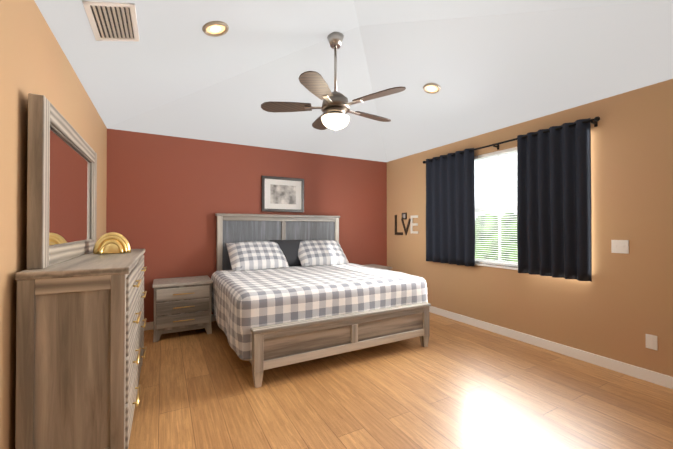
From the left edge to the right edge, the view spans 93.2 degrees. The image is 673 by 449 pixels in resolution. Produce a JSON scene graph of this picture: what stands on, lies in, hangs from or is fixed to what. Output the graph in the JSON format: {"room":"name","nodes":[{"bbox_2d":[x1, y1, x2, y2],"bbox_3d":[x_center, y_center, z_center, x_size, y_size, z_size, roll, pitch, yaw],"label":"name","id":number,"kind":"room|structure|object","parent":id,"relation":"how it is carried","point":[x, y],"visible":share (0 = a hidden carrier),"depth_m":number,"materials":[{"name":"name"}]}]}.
{"room":"bedroom","nodes":[
{"label":"bedroom","id":0,"kind":"room"},
{"bbox_2d":[0,0,106,448],"bbox_3d":[-1.569,0.052,1.489,0.150,2.460,5.050,0,-1,-29],"label":"wall","id":1,"kind":"structure","parent":0,"point":[33,59],"depth_m":1.48,"materials":[{"name":"orange paint"}]},
{"bbox_2d":[106,128,386,321],"bbox_3d":[-0.940,0.081,4.791,4.410,2.460,0.150,0,-1,-29],"label":"wall","id":2,"kind":"structure","parent":0,"point":[168,198],"depth_m":4.26,"materials":[{"name":"red paint"}]},
{"bbox_2d":[144,314,215,330],"bbox_3d":[-0.901,1.263,4.709,4.050,0.095,0.014,0,-1,-29],"label":"baseboard","id":3,"kind":"structure","parent":2,"relation":"attached to","point":[149,325],"depth_m":3.94,"materials":[{"name":"white wood"}]},
{"bbox_2d":[261,175,303,211],"bbox_3d":[-0.795,-0.449,4.770,0.660,0.520,0.030,0,-1,-29],"label":"picture frame","id":4,"kind":"object","parent":2,"relation":"attached to","point":[282,194],"visible":1,"depth_m":4.75,"materials":[{"name":"grey"}]},
{"bbox_2d":[34,0,672,161],"bbox_3d":[0.267,-1.478,2.586,4.410,0.741,5.200,0,-1,-29],"label":"ceiling","id":5,"kind":"structure","parent":0,"point":[486,66],"depth_m":2.77,"materials":[{"name":"white paint"}]},
{"bbox_2d":[82,0,139,40],"bbox_3d":[-1.362,-1.233,1.949,0.243,0.073,0.410,0,-1,-29],"label":"ceiling vent","id":6,"kind":"object","parent":5,"relation":"in","point":[112,21],"visible":1,"depth_m":1.92,"materials":[{"name":"white metal"}]},
{"bbox_2d":[202,21,228,36],"bbox_3d":[-0.858,-1.391,2.259,0.178,0.067,0.184,0,-1,-29],"label":"recessed light","id":7,"kind":"object","parent":5,"relation":"in","point":[215,28],"visible":1,"depth_m":2.25,"materials":[{"name":"beige"}]},
{"bbox_2d":[261,32,405,130],"bbox_3d":[0.011,-1.234,2.823,1.232,0.825,1.243,0,-1,-29],"label":"ceiling fan","id":8,"kind":"object","parent":5,"relation":"hanging from","point":[335,108],"visible":1,"depth_m":2.71,"materials":[{"name":"brown wood"}]},
{"bbox_2d":[423,83,440,93],"bbox_3d":[0.996,-1.422,3.324,0.178,0.067,0.184,0,-1,-29],"label":"recessed light","id":9,"kind":"object","parent":5,"relation":"in","point":[431,88],"visible":1,"depth_m":3.32,"materials":[{"name":"beige"}]},
{"bbox_2d":[128,312,672,448],"bbox_3d":[0.267,1.342,2.562,4.410,0.100,5.200,0,-1,-29],"label":"floor","id":10,"kind":"structure","parent":0,"point":[454,384],"depth_m":2.35,"materials":[{"name":"brown wood"}]},
{"bbox_2d":[15,93,146,448],"bbox_3d":[-1.590,0.339,2.193,0.447,1.900,1.580,0,-1,-29],"label":"dresser","id":11,"kind":"object","parent":10,"relation":"on","point":[80,327],"visible":1,"depth_m":1.53,"materials":[{"name":"beige wood"}]},
{"bbox_2d":[27,93,96,269],"bbox_3d":[-1.746,-0.198,2.101,0.060,0.829,1.370,0,-1,-29],"label":"mirror","id":12,"kind":"object","parent":11,"relation":"on","point":[62,166],"depth_m":1.76,"materials":[{"name":"beige wood"}]},
{"bbox_2d":[93,232,130,253],"bbox_3d":[-1.711,0.138,2.430,0.239,0.160,0.167,0,-1,-29],"label":"sculpture","id":13,"kind":"object","parent":11,"relation":"on","point":[110,242],"visible":0.98,"depth_m":2.38,"materials":[{"name":"gold metal"}]},
{"bbox_2d":[153,275,212,341],"bbox_3d":[-1.864,0.988,3.856,0.624,0.630,0.526,0,-1,-29],"label":"nightstand","id":14,"kind":"object","parent":10,"relation":"on","point":[182,304],"visible":1,"depth_m":3.66,"materials":[{"name":"grey wood"}]},
{"bbox_2d":[211,213,430,387],"bbox_3d":[-0.314,0.576,3.838,2.108,1.455,2.065,0,-1,-29],"label":"bed","id":15,"kind":"object","parent":10,"relation":"on","point":[289,289],"visible":1,"depth_m":3.18,"materials":[{"name":"white fabric"}]},
{"bbox_2d":[363,264,391,269],"bbox_3d":[0.508,1.000,5.146,0.624,0.630,0.526,0,-1,-29],"label":"nightstand","id":16,"kind":"object","parent":10,"relation":"on","point":[379,266],"visible":0.08,"depth_m":5.19,"materials":[{"name":"grey wood"}]},
{"bbox_2d":[387,79,672,376],"bbox_3d":[2.138,0.071,3.591,0.150,2.460,4.900,0,-1,-29],"label":"wall","id":17,"kind":"structure","parent":0,"point":[619,307],"depth_m":2.90,"materials":[{"name":"orange paint"}]},
{"bbox_2d":[395,213,417,234],"bbox_3d":[1.143,-0.009,5.238,0.016,0.372,0.568,0,-1,-29],"label":"love sign","id":18,"kind":"object","parent":17,"relation":"attached to","point":[404,215],"visible":0.96,"depth_m":5.23,"materials":[{"name":"brown"}]},
{"bbox_2d":[474,147,517,269],"bbox_3d":[1.956,-0.184,3.864,0.130,1.405,1.390,0,-1,-29],"label":"window","id":19,"kind":"structure","parent":17,"relation":"in","point":[499,262],"depth_m":3.87,"materials":[{"name":"white plastic"}]},
{"bbox_2d":[423,116,599,281],"bbox_3d":[1.852,-0.222,3.836,0.118,1.510,2.220,0,-1,-29],"label":"curtains","id":20,"kind":"object","parent":17,"relation":"attached to","point":[554,202],"visible":1,"depth_m":3.36,"materials":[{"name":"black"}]},
{"bbox_2d":[429,306,672,388],"bbox_3d":[2.066,1.253,3.541,0.014,0.095,4.900,0,-1,-29],"label":"baseboard","id":21,"kind":"structure","parent":17,"relation":"attached to","point":[657,378],"depth_m":3.12,"materials":[{"name":"white wood"}]},
{"bbox_2d":[611,240,628,253],"bbox_3d":[2.481,0.194,2.786,0.014,0.116,0.120,0,-1,-29],"label":"light switch","id":22,"kind":"object","parent":17,"relation":"attached to","point":[619,246],"visible":1,"depth_m":2.78,"materials":[{"name":"white plastic"}]},
{"bbox_2d":[646,334,657,349],"bbox_3d":[2.578,0.962,2.604,0.010,0.116,0.072,0,-1,-29],"label":"electrical outlet","id":23,"kind":"object","parent":17,"relation":"attached to","point":[651,341],"visible":1,"depth_m":2.60,"materials":[{"name":"white plastic"}]},
{"label":"outside","id":24,"kind":"structure","parent":0,"visible":0},
{"bbox_2d":[474,152,517,262],"bbox_3d":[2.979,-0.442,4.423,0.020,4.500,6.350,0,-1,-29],"label":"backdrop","id":25,"kind":"structure","parent":24,"point":[489,250],"depth_m":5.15,"materials":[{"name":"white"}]}
]}

